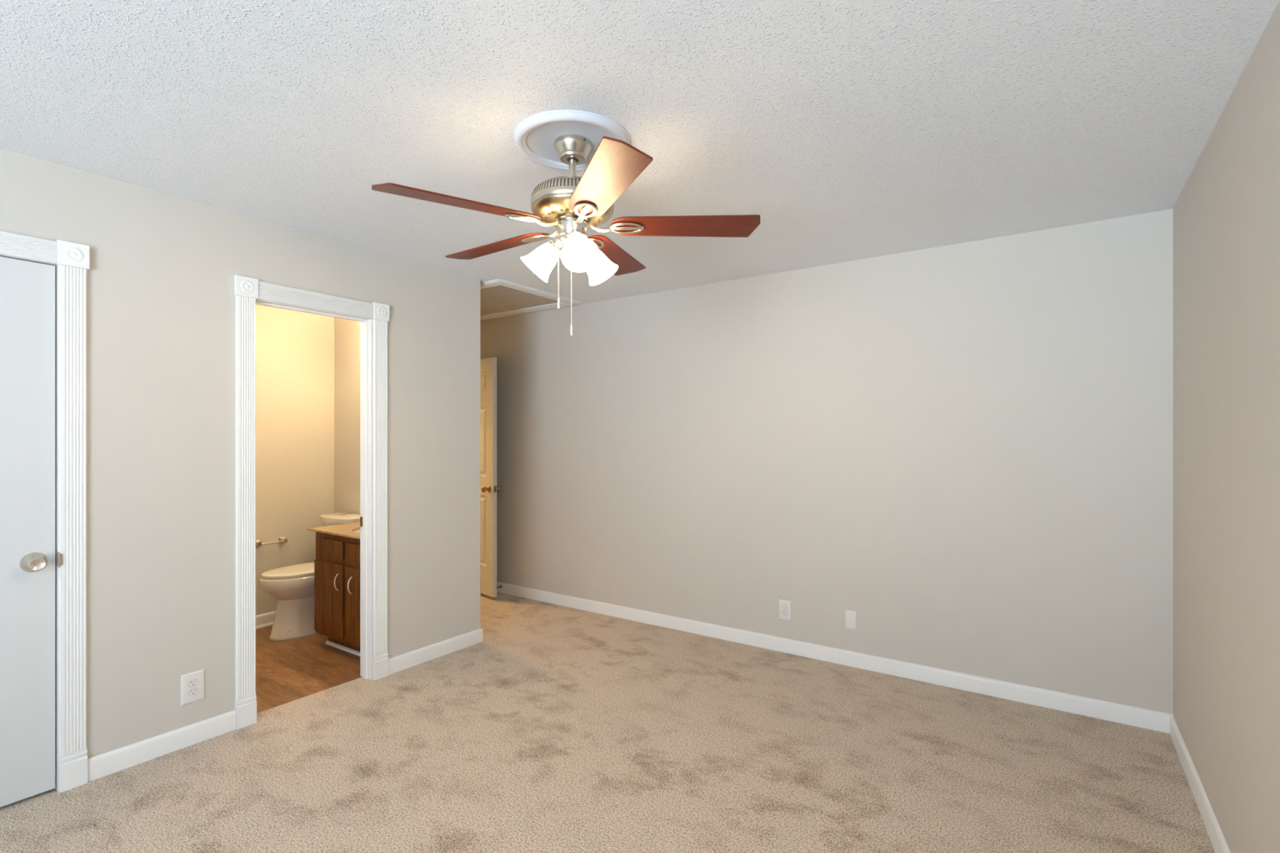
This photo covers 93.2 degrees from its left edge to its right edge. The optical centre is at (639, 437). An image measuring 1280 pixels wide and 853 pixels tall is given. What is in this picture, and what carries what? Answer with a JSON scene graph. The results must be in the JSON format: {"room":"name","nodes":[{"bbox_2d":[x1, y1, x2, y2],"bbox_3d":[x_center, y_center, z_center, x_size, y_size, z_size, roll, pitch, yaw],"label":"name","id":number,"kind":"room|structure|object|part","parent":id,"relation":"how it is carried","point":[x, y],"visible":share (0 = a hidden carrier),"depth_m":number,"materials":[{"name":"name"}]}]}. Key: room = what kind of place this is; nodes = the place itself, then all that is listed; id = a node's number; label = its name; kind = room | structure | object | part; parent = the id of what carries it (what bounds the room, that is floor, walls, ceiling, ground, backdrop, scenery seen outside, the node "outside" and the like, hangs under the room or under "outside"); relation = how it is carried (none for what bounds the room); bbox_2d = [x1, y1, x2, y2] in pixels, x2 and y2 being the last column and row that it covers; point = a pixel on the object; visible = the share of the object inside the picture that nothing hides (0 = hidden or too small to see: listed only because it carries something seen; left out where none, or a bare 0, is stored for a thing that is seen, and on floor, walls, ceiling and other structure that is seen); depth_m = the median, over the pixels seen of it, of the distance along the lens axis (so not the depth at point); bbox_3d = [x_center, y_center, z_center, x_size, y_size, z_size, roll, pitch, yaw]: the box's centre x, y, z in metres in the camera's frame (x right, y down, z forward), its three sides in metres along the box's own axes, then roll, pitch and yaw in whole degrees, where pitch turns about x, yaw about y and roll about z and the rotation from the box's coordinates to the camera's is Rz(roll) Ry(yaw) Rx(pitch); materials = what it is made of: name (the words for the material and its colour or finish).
{"room":"empty bedroom","nodes":[
{"label":"empty bedroom","id":0,"kind":"room"},
{"bbox_2d":[0,148,479,791],"bbox_3d":[-2.681,0.158,1.845,0.110,2.440,5.501,0,0,35],"label":"wall","id":1,"kind":"structure","parent":0,"point":[161,297],"depth_m":2.73,"materials":[{"name":"beige paint"}]},
{"bbox_2d":[0,256,55,807],"bbox_3d":[-2.473,0.349,2.033,0.096,2.030,0.754,0,0,35],"label":"door","id":2,"kind":"structure","parent":1,"relation":"in","point":[27,288],"depth_m":2.28,"materials":[{"name":"white paint"}]},
{"bbox_3d":[-2.271,0.476,2.276,0.039,0.049,0.049,0,0,35],"label":"knob","id":3,"kind":"part","parent":2,"relation":"part of","materials":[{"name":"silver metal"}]},
{"bbox_2d":[0,230,89,793],"bbox_3d":[-2.515,0.307,2.064,0.136,2.142,0.941,0,0,35],"label":"door frame","id":4,"kind":"structure","parent":1,"relation":"attached to","point":[72,259],"depth_m":2.37,"materials":[{"name":"white paint"}]},
{"bbox_3d":[-2.473,-0.714,2.035,0.018,0.087,0.750,0,0,35],"label":"head casing","id":5,"kind":"part","parent":4,"relation":"part of","materials":[{"name":"white wood"}]},
{"bbox_3d":[-2.255,0.475,2.352,0.026,0.059,0.012,0,0,35],"label":"strike plate","id":6,"kind":"part","parent":4,"relation":"part of","materials":[{"name":"silver metal"}]},
{"bbox_3d":[-2.234,0.285,2.383,0.016,1.909,0.083,0,0,35],"label":"casing","id":7,"kind":"part","parent":4,"relation":"part of","materials":[{"name":"white paint"}]},
{"bbox_2d":[87,710,235,782],"bbox_3d":[-2.061,1.333,2.638,0.013,0.088,0.531,0,0,35],"label":"baseboard","id":8,"kind":"structure","parent":1,"relation":"attached to","point":[122,758],"depth_m":2.61,"materials":[{"name":"white paint"}]},
{"bbox_2d":[180,669,204,706],"bbox_3d":[-2.008,1.124,2.719,0.008,0.135,0.091,0,0,35],"label":"wall outlet","id":9,"kind":"object","parent":1,"relation":"attached to","point":[192,684],"visible":1,"depth_m":2.71,"materials":[{"name":"white plastic"}]},
{"bbox_2d":[188,687,198,696],"bbox_3d":[-2.006,1.143,2.718,0.001,0.030,0.037,0,0,35],"label":"receptacle","id":10,"kind":"object","parent":9,"relation":"attached to","point":[193,691],"depth_m":2.72,"materials":[{"name":"white plastic"}]},
{"bbox_2d":[188,679,198,687],"bbox_3d":[-2.006,1.105,2.718,0.001,0.030,0.037,0,0,35],"label":"receptacle","id":11,"kind":"object","parent":9,"relation":"attached to","point":[192,682],"depth_m":2.72,"materials":[{"name":"white plastic"}]},
{"bbox_2d":[234,275,389,729],"bbox_3d":[-1.727,0.307,3.209,0.136,2.142,0.796,0,0,35],"label":"door frame","id":12,"kind":"structure","parent":1,"relation":"attached to","point":[249,292],"depth_m":3.16,"materials":[{"name":"white paint"}]},
{"bbox_3d":[-1.884,0.285,2.892,0.016,1.909,0.085,0,0,35],"label":"casing","id":13,"kind":"part","parent":12,"relation":"part of","materials":[{"name":"white paint"}]},
{"bbox_3d":[-1.684,-0.714,3.180,0.018,0.087,0.601,0,0,35],"label":"head casing","id":14,"kind":"part","parent":12,"relation":"part of","materials":[{"name":"white wood"}]},
{"bbox_3d":[-1.601,0.487,3.482,0.030,0.057,0.002,0,0,35],"label":"strike plate","id":15,"kind":"part","parent":12,"relation":"part of","materials":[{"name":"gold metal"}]},
{"bbox_3d":[-1.488,0.285,3.468,0.016,1.909,0.085,0,0,35],"label":"casing","id":16,"kind":"part","parent":12,"relation":"part of","materials":[{"name":"white paint"}]},
{"bbox_2d":[388,628,483,675],"bbox_3d":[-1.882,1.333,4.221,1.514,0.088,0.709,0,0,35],"label":"baseboard","id":17,"kind":"structure","parent":1,"relation":"attached to","point":[418,656],"depth_m":3.76,"materials":[{"name":"white paint"}]},
{"bbox_2d":[255,304,334,615],"bbox_3d":[-2.994,0.182,4.161,0.100,2.490,1.761,0,0,35],"label":"wall","id":18,"kind":"structure","parent":0,"point":[295,350],"depth_m":4.59,"materials":[{"name":"paint"}]},
{"bbox_2d":[255,611,275,629],"bbox_3d":[-2.912,1.335,4.164,0.030,0.090,1.660,0,0,35],"label":"baseboard","id":19,"kind":"structure","parent":18,"relation":"attached to","point":[265,618],"depth_m":4.42,"materials":[{"name":"white paint"}]},
{"bbox_2d":[255,536,287,546],"bbox_3d":[-2.706,0.770,4.440,0.058,0.047,0.224,0,0,35],"label":"toilet paper holder","id":20,"kind":"object","parent":18,"relation":"attached to","point":[281,540],"visible":0.84,"depth_m":4.44,"materials":[{"name":"silver metal"}]},
{"bbox_2d":[255,625,361,713],"bbox_3d":[-2.311,1.404,3.751,1.490,0.047,1.661,0,0,35],"label":"floor","id":21,"kind":"structure","parent":0,"point":[288,670],"depth_m":3.62,"materials":[{"name":"wood"}]},
{"bbox_2d":[258,511,359,640],"bbox_3d":[-2.355,0.980,4.349,0.428,0.802,0.686,0,0,35],"label":"toilet","id":22,"kind":"object","parent":21,"relation":"on","point":[293,585],"visible":0.62,"depth_m":4.16,"materials":[{"name":"white ceramic"}]},
{"bbox_3d":[-2.404,0.952,4.278,0.356,0.010,0.481,0,0,35],"label":"seat","id":23,"kind":"part","parent":22,"relation":"part of","materials":[{"name":"white plastic"}]},
{"bbox_3d":[-2.404,0.936,4.278,0.358,0.020,0.481,0,0,35],"label":"seat lid","id":24,"kind":"part","parent":22,"relation":"part of","materials":[{"name":"white plastic"}]},
{"bbox_3d":[-2.388,1.169,4.300,0.374,0.423,0.567,0,0,35],"label":"bowl","id":25,"kind":"part","parent":22,"relation":"part of","materials":[{"name":"white ceramic"}]},
{"bbox_3d":[-2.220,0.794,4.544,0.402,0.326,0.200,0,0,35],"label":"tank","id":26,"kind":"part","parent":22,"relation":"part of","materials":[{"name":"white ceramic"}]},
{"bbox_3d":[-2.224,0.608,4.539,0.428,0.044,0.224,0,0,35],"label":"tank lid","id":27,"kind":"part","parent":22,"relation":"part of","materials":[{"name":"white ceramic"}]},
{"bbox_2d":[314,528,359,656],"bbox_3d":[-1.715,0.997,3.999,0.710,0.767,0.576,0,0,35],"label":"vanity cabinet","id":28,"kind":"object","parent":21,"relation":"on","point":[337,561],"visible":0.32,"depth_m":3.83,"materials":[{"name":"brown wood"}]},
{"bbox_3d":[-1.999,1.036,3.889,0.334,0.460,0.018,0,0,35],"label":"cabinet door","id":29,"kind":"part","parent":28,"relation":"part of","materials":[{"name":"brown wood"}]},
{"bbox_2d":[307,521,359,538],"bbox_3d":[-1.720,0.607,4.009,0.756,0.012,0.566,0,0,35],"label":"countertop","id":30,"kind":"structure","parent":28,"relation":"on","point":[346,530],"depth_m":3.94,"materials":[{"name":"beige stone"}]},
{"bbox_3d":[-1.955,0.711,3.859,0.228,0.110,0.018,0,0,35],"label":"drawer","id":31,"kind":"part","parent":28,"relation":"part of","materials":[{"name":"brown wood"}]},
{"bbox_3d":[-1.907,0.912,3.798,0.007,0.107,0.028,0,0,35],"label":"handle","id":32,"kind":"part","parent":28,"relation":"part of","materials":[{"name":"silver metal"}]},
{"bbox_3d":[-1.810,1.371,3.854,0.702,0.018,0.018,0,0,35],"label":"shoe moulding","id":33,"kind":"part","parent":28,"relation":"part of","materials":[{"name":"white paint"}]},
{"bbox_3d":[-1.780,0.912,3.711,0.007,0.107,0.028,0,0,35],"label":"handle","id":34,"kind":"part","parent":28,"relation":"part of","materials":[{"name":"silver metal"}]},
{"bbox_3d":[-1.735,0.711,3.707,0.228,0.110,0.018,0,0,35],"label":"drawer","id":35,"kind":"part","parent":28,"relation":"part of","materials":[{"name":"brown wood"}]},
{"bbox_3d":[-1.706,1.036,3.687,0.300,0.460,0.018,0,0,35],"label":"cabinet door","id":36,"kind":"part","parent":28,"relation":"part of","materials":[{"name":"brown wood"}]},
{"bbox_2d":[334,317,359,514],"bbox_3d":[-2.228,0.158,4.789,2.700,2.440,0.140,0,0,35],"label":"wall","id":37,"kind":"structure","parent":0,"point":[347,332],"depth_m":4.76,"materials":[{"name":"beige paint"}]},
{"bbox_2d":[0,591,1215,852],"bbox_3d":[-1.970,1.403,1.947,6.347,0.050,6.476,0,0,35],"label":"floor","id":38,"kind":"structure","parent":0,"point":[564,729],"depth_m":2.52,"materials":[{"name":"beige carpet"}]},
{"bbox_2d":[0,0,1279,320],"bbox_3d":[-1.920,-1.113,1.913,6.467,0.100,6.716,0,0,35],"label":"ceiling","id":39,"kind":"structure","parent":0,"point":[853,130],"depth_m":1.95,"materials":[{"name":"white paint"}]},
{"bbox_2d":[480,278,579,319],"bbox_3d":[-1.260,-1.053,4.775,1.350,0.019,0.826,0,0,35],"label":"attic hatch","id":40,"kind":"object","parent":39,"relation":"attached to","point":[499,297],"visible":0.52,"depth_m":4.63,"materials":[{"name":"white"}]},
{"bbox_3d":[-1.260,-1.059,4.775,1.176,0.005,0.652,0,0,35],"label":"hatch panel","id":41,"kind":"part","parent":40,"relation":"part of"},
{"bbox_2d":[512,109,631,171],"bbox_3d":[-0.242,-1.050,2.172,0.419,0.024,0.419,0,0,35],"label":"ceiling medallion","id":42,"kind":"object","parent":39,"relation":"attached to","point":[535,135],"visible":0.74,"depth_m":2.08,"materials":[{"name":"white paint"}]},
{"bbox_2d":[371,133,760,335],"bbox_3d":[-0.271,-0.705,2.206,1.247,0.698,1.278,0,0,35],"label":"ceiling fan","id":43,"kind":"object","parent":42,"relation":"hanging from","point":[575,205],"visible":1,"depth_m":2.11,"materials":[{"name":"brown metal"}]},
{"bbox_3d":[-0.568,-0.748,1.935,0.532,0.033,0.143,-2,1,-36],"label":"blade","id":44,"kind":"part","parent":43,"relation":"part of","materials":[{"name":"brown wood"}]},
{"bbox_3d":[-0.568,-0.757,2.407,0.532,0.033,0.143,0,0,36],"label":"blade","id":45,"kind":"part","parent":43,"relation":"part of","materials":[{"name":"brown wood"}]},
{"bbox_3d":[-0.366,-0.636,2.195,0.144,0.145,0.124,0,0,35],"label":"lamp shade","id":46,"kind":"part","parent":43,"relation":"part of","materials":[{"name":"white glass"}]},
{"bbox_2d":[548,235,562,253],"bbox_3d":[-0.302,-0.696,2.184,0.060,0.060,0.056,0,0,35],"label":"socket","id":47,"kind":"object","parent":43,"relation":"attached to","point":[554,246],"depth_m":2.17,"materials":[{"name":"silver metal"}]},
{"bbox_3d":[-0.292,-0.613,2.171,0.003,0.230,0.003,0,0,35],"label":"pull chain","id":48,"kind":"part","parent":43,"relation":"part of","materials":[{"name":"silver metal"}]},
{"bbox_3d":[-0.240,-0.561,2.118,0.003,0.335,0.003,0,0,35],"label":"pull chain","id":49,"kind":"part","parent":43,"relation":"part of","materials":[{"name":"silver metal"}]},
{"bbox_3d":[-0.242,-0.797,2.172,0.294,0.040,0.294,0,0,35],"label":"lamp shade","id":50,"kind":"part","parent":43,"relation":"part of","materials":[{"name":"silver"}]},
{"bbox_2d":[568,230,582,244],"bbox_3d":[-0.225,-0.696,2.110,0.060,0.060,0.059,0,0,35],"label":"socket","id":51,"kind":"object","parent":43,"relation":"attached to","point":[570,232],"depth_m":2.11,"materials":[{"name":"silver metal"}]},
{"bbox_3d":[-0.214,-0.656,2.071,0.059,0.065,0.056,0,0,35],"label":"bulb","id":52,"kind":"part","parent":43,"relation":"part of","materials":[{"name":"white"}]},
{"bbox_3d":[-0.209,-0.636,2.044,0.139,0.145,0.133,0,0,35],"label":"lamp shade","id":53,"kind":"part","parent":43,"relation":"part of","materials":[{"name":"white glass"}]},
{"bbox_3d":[-0.152,-0.636,2.256,0.127,0.145,0.145,0,0,35],"label":"lamp shade","id":54,"kind":"part","parent":43,"relation":"part of","materials":[{"name":"white glass"}]},
{"bbox_3d":[-0.109,-0.749,1.791,0.143,0.033,0.532,0,1,-19],"label":"blade","id":55,"kind":"part","parent":43,"relation":"part of","materials":[{"name":"brown wood"}]},
{"bbox_3d":[-0.118,-0.761,2.555,0.143,0.033,0.532,0,1,18],"label":"blade","id":56,"kind":"part","parent":43,"relation":"part of","materials":[{"name":"brown wood"}]},
{"bbox_3d":[0.161,-0.757,2.173,0.532,0.033,0.143,0,0,0],"label":"blade","id":57,"kind":"part","parent":43,"relation":"part of","materials":[{"name":"brown wood"}]},
{"bbox_2d":[480,208,1173,714],"bbox_3d":[-0.051,0.182,4.630,6.467,2.490,0.120,0,0,35],"label":"wall","id":58,"kind":"structure","parent":0,"point":[964,450],"depth_m":3.52,"materials":[{"name":"beige paint"}]},
{"bbox_2d":[778,599,791,621],"bbox_3d":[0.927,1.110,3.878,0.083,0.127,0.008,0,0,35],"label":"wall outlet","id":59,"kind":"object","parent":58,"relation":"attached to","point":[784,606],"visible":1,"depth_m":3.88,"materials":[{"name":"white plastic"}]},
{"bbox_2d":[782,610,787,616],"bbox_3d":[0.926,1.129,3.876,0.037,0.030,0.003,0,0,35],"label":"receptacle","id":60,"kind":"object","parent":59,"relation":"attached to","point":[784,613],"depth_m":3.87,"materials":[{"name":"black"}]},
{"bbox_2d":[782,604,787,609],"bbox_3d":[0.926,1.091,3.877,0.037,0.030,0.001,0,0,35],"label":"receptacle","id":61,"kind":"object","parent":59,"relation":"attached to","point":[784,606],"depth_m":3.87,"materials":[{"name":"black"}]},
{"bbox_2d":[497,582,1173,733],"bbox_3d":[0.356,1.333,4.269,5.147,0.088,0.013,0,0,35],"label":"baseboard","id":62,"kind":"structure","parent":58,"relation":"attached to","point":[1157,721],"depth_m":3.52,"materials":[{"name":"white paint"}]},
{"bbox_2d":[844,609,856,629],"bbox_3d":[1.269,1.099,3.644,0.066,0.108,0.007,0,0,35],"label":"blank wall plate","id":63,"kind":"object","parent":58,"relation":"attached to","point":[850,615],"visible":1,"depth_m":3.64,"materials":[{"name":"white plastic"}]},
{"bbox_2d":[1173,0,1279,852],"bbox_3d":[0.694,0.182,0.114,0.120,2.490,6.476,0,0,35],"label":"wall","id":64,"kind":"structure","parent":0,"point":[1226,215],"depth_m":1.87,"materials":[{"name":"beige paint"}]},
{"bbox_2d":[1169,715,1231,852],"bbox_3d":[0.635,1.335,0.147,0.013,0.086,6.462,0,0,35],"label":"baseboard","id":65,"kind":"structure","parent":64,"relation":"attached to","point":[1220,845],"depth_m":2.24,"materials":[{"name":"white paint"}]},
{"bbox_3d":[-2.530,0.157,5.673,1.200,2.440,0.974,0,0,35],"label":"wall","id":66,"kind":"structure","parent":0,"visible":0},
{"bbox_2d":[480,356,501,597],"bbox_3d":[-1.487,0.337,5.373,0.176,2.022,0.776,0,0,-44],"label":"door","id":67,"kind":"structure","parent":66,"relation":"in","point":[489,488],"depth_m":5.14,"materials":[{"name":"white paint"}]},
{"bbox_3d":[-1.384,-0.470,5.268,0.034,0.185,0.230,0,0,-44],"label":"raised panel","id":68,"kind":"part","parent":67,"relation":"part of","materials":[{"name":"white paint"}]},
{"bbox_3d":[-1.384,0.040,5.268,0.034,0.595,0.230,0,0,-44],"label":"raised panel","id":69,"kind":"part","parent":67,"relation":"part of","materials":[{"name":"white paint"}]},
{"bbox_3d":[-1.384,0.802,5.268,0.034,0.600,0.230,0,0,-44],"label":"raised panel","id":70,"kind":"part","parent":67,"relation":"part of","materials":[{"name":"white paint"}]},
{"bbox_3d":[-1.304,0.440,5.111,0.070,0.064,0.064,0,0,-44],"label":"knob","id":71,"kind":"part","parent":67,"relation":"part of","materials":[{"name":"gold metal"}]},
{"bbox_3d":[-1.228,0.440,5.186,0.070,0.064,0.064,0,0,-44],"label":"knob","id":72,"kind":"part","parent":67,"relation":"part of","materials":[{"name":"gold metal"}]}
]}

